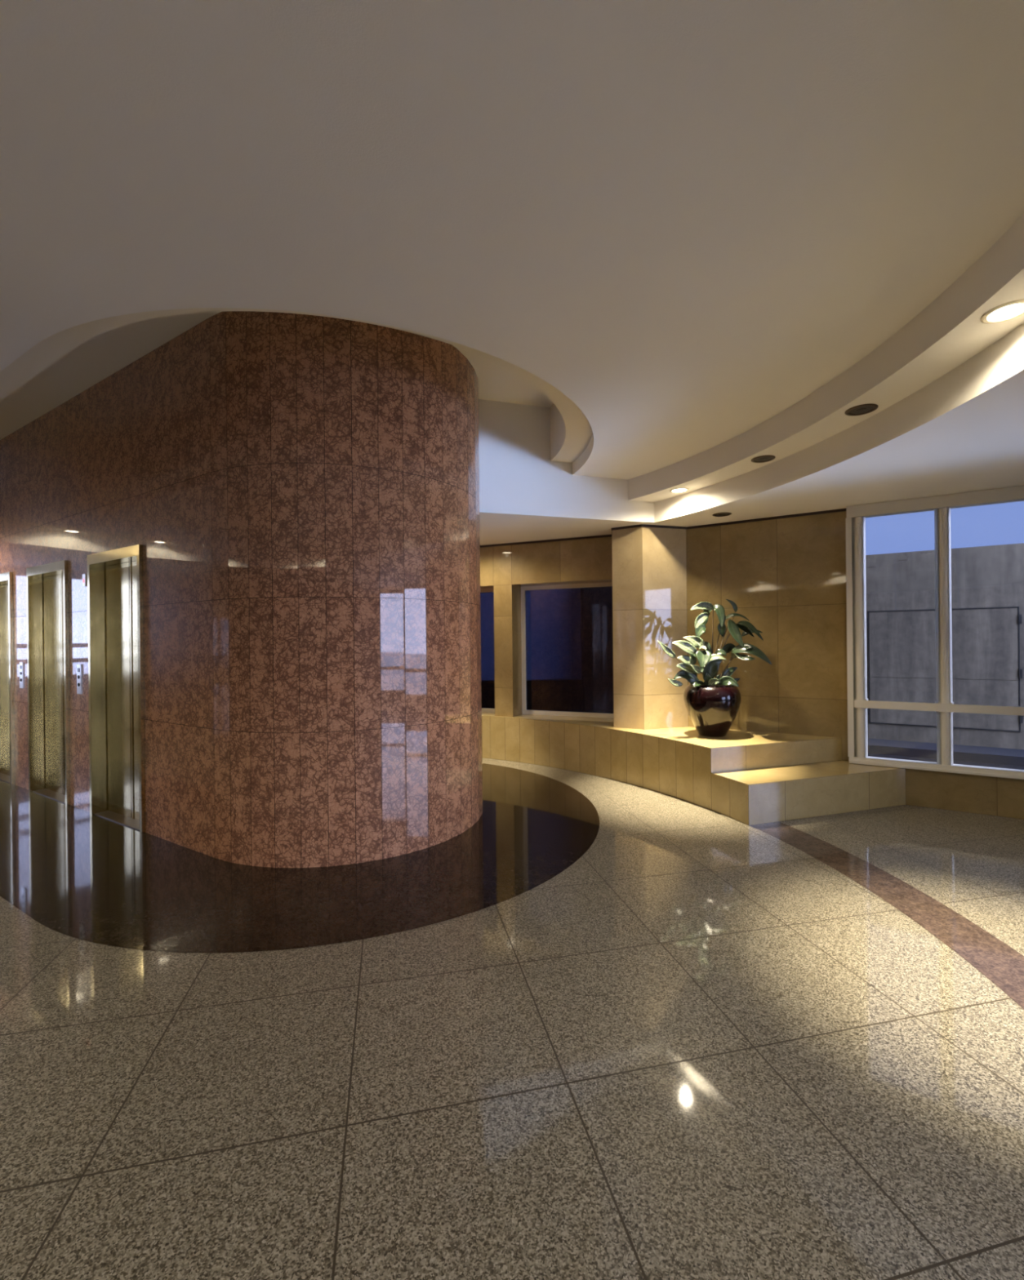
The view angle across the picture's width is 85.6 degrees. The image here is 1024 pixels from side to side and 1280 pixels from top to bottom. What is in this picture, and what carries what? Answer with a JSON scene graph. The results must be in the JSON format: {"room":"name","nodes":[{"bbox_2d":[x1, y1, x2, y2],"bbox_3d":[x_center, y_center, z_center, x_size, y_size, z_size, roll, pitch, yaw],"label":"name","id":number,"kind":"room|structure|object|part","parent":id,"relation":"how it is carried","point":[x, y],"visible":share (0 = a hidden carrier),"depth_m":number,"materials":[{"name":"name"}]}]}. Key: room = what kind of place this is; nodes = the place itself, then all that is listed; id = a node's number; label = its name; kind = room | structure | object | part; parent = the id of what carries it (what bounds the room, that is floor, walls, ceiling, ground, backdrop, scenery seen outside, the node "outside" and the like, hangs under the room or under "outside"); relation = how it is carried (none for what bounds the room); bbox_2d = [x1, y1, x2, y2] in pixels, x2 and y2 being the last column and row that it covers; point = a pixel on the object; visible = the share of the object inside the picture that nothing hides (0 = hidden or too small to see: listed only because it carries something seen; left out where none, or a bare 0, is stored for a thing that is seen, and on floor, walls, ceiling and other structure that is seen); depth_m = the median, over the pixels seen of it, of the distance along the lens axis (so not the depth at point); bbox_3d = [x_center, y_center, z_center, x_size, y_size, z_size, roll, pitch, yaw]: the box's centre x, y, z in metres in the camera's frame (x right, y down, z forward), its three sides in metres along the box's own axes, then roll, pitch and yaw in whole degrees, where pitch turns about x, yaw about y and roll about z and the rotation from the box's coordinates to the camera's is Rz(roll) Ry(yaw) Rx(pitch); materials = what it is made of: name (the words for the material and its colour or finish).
{"room":"lobby","nodes":[
{"label":"lobby","id":0,"kind":"room"},
{"bbox_2d":[0,311,482,867],"bbox_3d":[-3.994,-0.344,6.468,8.377,3.770,2.360,-1,0,33],"label":"wall","id":1,"kind":"structure","parent":0,"point":[300,493],"depth_m":3.88,"materials":[{"name":"red stone"}]},
{"bbox_2d":[0,571,14,785],"bbox_3d":[-5.710,0.417,6.243,0.950,2.285,0.183,-1,0,33],"label":"elevator door","id":2,"kind":"structure","parent":1,"relation":"in","point":[6,646],"depth_m":6.32,"materials":[{"name":"gold metal"}]},
{"bbox_3d":[-5.871,0.456,6.403,0.431,2.186,0.036,-1,0,33],"label":"door","id":3,"kind":"part","parent":2,"relation":"part of","materials":[{"name":"gold metal"}]},
{"bbox_3d":[-5.699,1.554,6.242,0.874,0.010,0.135,-1,0,33],"label":"door sill","id":4,"kind":"part","parent":2,"relation":"part of","materials":[{"name":"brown metal"}]},
{"bbox_3d":[-5.720,0.417,6.228,0.950,2.285,0.148,-1,0,33],"label":"door frame","id":5,"kind":"part","parent":2,"relation":"part of","materials":[{"name":"gold metal"}]},
{"bbox_2d":[19,662,23,688],"bbox_3d":[-5.138,0.368,5.792,0.090,0.270,0.018,-1,0,33],"label":"panel","id":6,"kind":"object","parent":1,"relation":"attached to","point":[21,664],"visible":1,"depth_m":5.78,"materials":[{"name":"silver metal"}]},
{"bbox_2d":[26,560,70,805],"bbox_3d":[-4.496,0.404,5.469,0.950,2.285,0.183,-1,0,33],"label":"elevator door","id":7,"kind":"structure","parent":1,"relation":"in","point":[47,584],"depth_m":5.63,"materials":[{"name":"gold metal"}]},
{"bbox_3d":[-4.485,1.542,5.468,0.874,0.010,0.135,-1,0,33],"label":"door sill","id":8,"kind":"part","parent":7,"relation":"part of","materials":[{"name":"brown metal"}]},
{"bbox_3d":[-4.656,0.443,5.629,0.431,2.186,0.036,-1,0,33],"label":"door","id":9,"kind":"part","parent":7,"relation":"part of","materials":[{"name":"gold metal"}]},
{"bbox_3d":[-4.283,0.440,5.391,0.431,2.186,0.036,-1,0,33],"label":"door","id":10,"kind":"part","parent":7,"relation":"part of","materials":[{"name":"gold metal"}]},
{"bbox_2d":[76,664,82,693],"bbox_3d":[-3.932,0.356,5.024,0.090,0.270,0.018,-1,0,33],"label":"panel","id":11,"kind":"object","parent":1,"relation":"attached to","point":[79,667],"visible":1,"depth_m":5.01,"materials":[{"name":"silver metal"}]},
{"bbox_2d":[82,573,86,586],"bbox_3d":[-3.831,-0.535,4.956,0.060,0.110,0.014,-1,0,33],"label":"lantern","id":12,"kind":"object","parent":1,"relation":"attached to","point":[84,575],"visible":1,"depth_m":4.94,"materials":[{"name":"silver metal"}]},
{"bbox_2d":[87,544,146,833],"bbox_3d":[-3.282,0.392,4.696,0.950,2.285,0.183,-1,0,32],"label":"elevator door","id":13,"kind":"structure","parent":1,"relation":"in","point":[115,588],"depth_m":4.84,"materials":[{"name":"gold metal"}]},
{"bbox_3d":[-3.270,1.529,4.695,0.874,0.010,0.135,-1,0,33],"label":"door sill","id":14,"kind":"part","parent":13,"relation":"part of","materials":[{"name":"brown metal"}]},
{"bbox_3d":[-3.442,0.431,4.855,0.431,2.186,0.036,-1,0,33],"label":"door","id":15,"kind":"part","parent":13,"relation":"part of","materials":[{"name":"gold metal"}]},
{"bbox_3d":[-3.068,0.427,4.617,0.431,2.186,0.036,-1,0,33],"label":"door","id":16,"kind":"part","parent":13,"relation":"part of","materials":[{"name":"gold metal"}]},
{"bbox_2d":[0,0,1023,545],"bbox_3d":[-1.468,-1.725,1.050,16.500,1.060,15.500,-1,0,0],"label":"ceiling","id":17,"kind":"structure","parent":0,"point":[699,236],"depth_m":2.10,"materials":[{"name":"paint"}]},
{"bbox_2d":[669,487,688,493],"bbox_3d":[1.604,-1.433,5.302,0.178,0.007,0.178,-1,0,0],"label":"recessed light","id":18,"kind":"object","parent":17,"relation":"in","point":[680,490],"visible":1,"depth_m":5.29,"materials":[{"name":"beige"}]},
{"bbox_2d":[711,512,731,516],"bbox_3d":[2.057,-1.228,5.420,0.178,0.007,0.178,-1,0,0],"label":"recessed light","id":19,"kind":"object","parent":17,"relation":"in","point":[717,514],"visible":1,"depth_m":5.41,"materials":[{"name":"brown metal"}]},
{"bbox_2d":[751,454,775,462],"bbox_3d":[1.996,-1.437,4.398,0.178,0.007,0.178,-1,0,0],"label":"recessed light","id":20,"kind":"object","parent":17,"relation":"in","point":[762,459],"visible":1,"depth_m":4.39,"materials":[{"name":"brown metal"}]},
{"bbox_2d":[844,403,878,416],"bbox_3d":[2.187,-1.439,3.464,0.178,0.007,0.178,-1,0,0],"label":"recessed light","id":21,"kind":"object","parent":17,"relation":"in","point":[863,409],"visible":1,"depth_m":3.46,"materials":[{"name":"brown metal"}]},
{"bbox_2d":[980,299,1023,324],"bbox_3d":[2.175,-1.439,2.430,0.178,0.007,0.178,-1,0,0],"label":"recessed light","id":22,"kind":"object","parent":17,"relation":"in","point":[1011,310],"visible":1,"depth_m":2.43,"materials":[{"name":"beige"}]},
{"bbox_2d":[0,757,1023,1279],"bbox_3d":[-1.434,1.515,1.050,16.500,0.001,15.500,-1,0,0],"label":"floor","id":23,"kind":"structure","parent":0,"point":[700,1047],"depth_m":1.87,"materials":[{"name":"stone"}]},
{"bbox_2d":[0,763,599,952],"bbox_3d":[-3.883,1.539,5.719,9.247,0.001,6.087,-1,0,0],"label":"floor","id":24,"kind":"structure","parent":23,"relation":"on","point":[77,873],"depth_m":3.50,"materials":[{"name":"brown stone"}]},
{"bbox_2d":[481,711,841,809],"bbox_3d":[0.299,1.227,6.727,6.310,0.540,1.370,-1,0,36],"label":"stone ledge","id":25,"kind":"object","parent":23,"relation":"on","point":[678,762],"visible":0.77,"depth_m":5.59,"materials":[{"name":"stone"}]},
{"bbox_2d":[611,524,688,728],"bbox_3d":[1.552,-0.141,6.133,0.736,2.170,0.666,-1,0,31],"label":"stone pillar","id":26,"kind":"structure","parent":25,"relation":"on","point":[649,562],"depth_m":5.93,"materials":[{"name":"stone"}]},
{"bbox_3d":[1.541,-1.214,6.133,0.736,0.025,0.666,-1,0,31],"label":"trim","id":27,"kind":"part","parent":26,"relation":"part of","materials":[{"name":"black wood"}]},
{"bbox_2d":[657,599,771,737],"bbox_3d":[1.967,0.263,5.471,1.033,1.354,0.540,-1,0,11],"label":"potted plant","id":28,"kind":"object","parent":25,"relation":"on","point":[712,705],"visible":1,"depth_m":5.33,"materials":[{"name":"green plant"}]},
{"bbox_3d":[1.977,0.686,5.470,0.540,0.507,0.540,-1,0,0],"label":"pot","id":29,"kind":"part","parent":28,"relation":"part of","materials":[{"name":"black ceramic"}]},
{"bbox_3d":[1.986,0.085,5.479,0.024,0.786,0.036,-1,0,0],"label":"stem","id":30,"kind":"part","parent":28,"relation":"part of","materials":[{"name":"brown"}]},
{"bbox_3d":[2.047,0.149,5.519,0.121,0.659,0.043,-1,0,-18],"label":"stem","id":31,"kind":"part","parent":28,"relation":"part of","materials":[{"name":"brown"}]},
{"bbox_3d":[2.077,0.142,5.459,0.173,0.670,0.034,-1,0,0],"label":"stem","id":32,"kind":"part","parent":28,"relation":"part of","materials":[{"name":"brown"}]},
{"bbox_3d":[2.095,0.326,5.461,0.170,0.305,0.023,-1,0,10],"label":"stem","id":33,"kind":"part","parent":28,"relation":"part of","materials":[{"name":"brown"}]},
{"bbox_2d":[711,760,905,825],"bbox_3d":[2.616,1.310,4.866,1.711,0.325,0.431,-1,0,-17],"label":"stone step","id":34,"kind":"structure","parent":23,"relation":"on","point":[748,797],"depth_m":4.67,"materials":[{"name":"stone"}]},
{"bbox_2d":[749,821,1023,1008],"bbox_3d":[-2.434,1.524,1.408,9.680,0.001,6.495,-1,0,0],"label":"floor","id":35,"kind":"structure","parent":23,"relation":"on","point":[997,961],"depth_m":2.99,"materials":[{"name":"brown stone"}]},
{"bbox_2d":[480,536,612,716],"bbox_3d":[-0.451,-0.108,7.275,4.500,2.145,0.340,-1,0,23],"label":"wall","id":36,"kind":"structure","parent":0,"point":[505,569],"depth_m":6.91,"materials":[{"name":"stone"}]},
{"bbox_2d":[480,587,494,712],"bbox_3d":[-0.908,0.144,7.644,1.765,1.650,0.060,-1,0,23],"label":"window","id":37,"kind":"structure","parent":36,"relation":"in","point":[486,594],"depth_m":7.39,"materials":[{"name":"glass"}]},
{"bbox_2d":[480,534,611,547],"bbox_3d":[-0.471,-1.193,7.254,4.500,0.025,0.306,-1,0,23],"label":"trim","id":38,"kind":"structure","parent":36,"relation":"attached to","point":[603,535],"depth_m":6.71,"materials":[{"name":"black wood"}]},
{"bbox_2d":[520,582,613,718],"bbox_3d":[0.749,0.127,6.941,1.335,1.650,0.060,-1,0,23],"label":"window","id":39,"kind":"structure","parent":36,"relation":"in","point":[566,642],"depth_m":6.95,"materials":[{"name":"glass"}]},
{"bbox_2d":[478,399,645,524],"bbox_3d":[0.229,-1.750,5.428,2.385,1.084,0.106,-1,0,-17],"label":"ceiling soffit","id":40,"kind":"structure","parent":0,"point":[518,477],"depth_m":5.37,"materials":[{"name":"paint"}]},
{"bbox_2d":[685,511,848,760],"bbox_3d":[2.478,0.132,5.733,1.720,2.685,0.120,-1,0,32],"label":"wall","id":41,"kind":"structure","parent":0,"point":[786,576],"depth_m":5.51,"materials":[{"name":"stone"}]},
{"bbox_2d":[686,508,845,528],"bbox_3d":[2.457,-1.223,5.722,1.720,0.025,0.106,-1,0,32],"label":"trim","id":42,"kind":"structure","parent":41,"relation":"attached to","point":[840,509],"depth_m":5.57,"materials":[{"name":"black wood"}]},
{"bbox_2d":[905,768,1023,819],"bbox_3d":[4.724,1.286,4.204,3.600,0.330,0.120,-1,0,32],"label":"wall","id":43,"kind":"structure","parent":0,"point":[958,792],"depth_m":4.69,"materials":[{"name":"stone"}]},
{"bbox_2d":[845,485,1023,779],"bbox_3d":[4.679,-0.067,4.203,3.652,2.376,0.146,-1,0,33],"label":"window","id":44,"kind":"structure","parent":43,"relation":"in","point":[858,703],"depth_m":4.82,"materials":[{"name":"beige paint"}]},
{"bbox_3d":[3.163,-0.025,5.176,0.048,2.215,0.122,-1,0,33],"label":"frame","id":45,"kind":"part","parent":44,"relation":"part of","materials":[{"name":"beige paint"}]},
{"bbox_3d":[4.666,-1.202,4.194,3.645,0.106,0.110,-1,0,33],"label":"head rail","id":46,"kind":"part","parent":44,"relation":"part of","materials":[{"name":"beige paint"}]},
{"bbox_3d":[4.690,1.094,4.194,3.645,0.055,0.130,-1,0,32],"label":"sill","id":47,"kind":"part","parent":44,"relation":"part of","materials":[{"name":"beige paint"}]},
{"bbox_3d":[4.679,0.573,4.145,3.600,0.067,0.025,-1,0,32],"label":"cross rail","id":48,"kind":"part","parent":44,"relation":"part of","materials":[{"name":"white metal"}]},
{"label":"outside","id":49,"kind":"structure","parent":0,"visible":0},
{"bbox_2d":[867,753,1023,769],"bbox_3d":[0.246,1.558,8.372,19.119,0.030,5.602,-1,0,21],"label":"asphalt","id":50,"kind":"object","parent":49,"point":[999,766],"depth_m":6.77,"materials":[{"name":"black asphalt"}]},
{"bbox_2d":[865,542,1023,749],"bbox_3d":[7.675,0.110,6.597,12.200,2.740,0.250,-1,0,32],"label":"wall","id":51,"kind":"structure","parent":50,"relation":"on","point":[991,575],"depth_m":7.49,"materials":[{"name":"grey concrete"}]},
{"bbox_2d":[866,606,1022,732],"bbox_3d":[5.866,0.387,7.585,1.687,1.623,0.030,-1,0,32],"label":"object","id":52,"kind":"structure","parent":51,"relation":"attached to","point":[985,641],"depth_m":7.50,"materials":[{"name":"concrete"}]},
{"bbox_2d":[867,737,1023,766],"bbox_3d":[7.387,1.423,6.125,12.200,0.120,0.830,-1,0,32],"label":"kerb","id":53,"kind":"object","parent":50,"relation":"on","point":[1011,757],"depth_m":7.07,"materials":[{"name":"grey concrete"}]}
]}

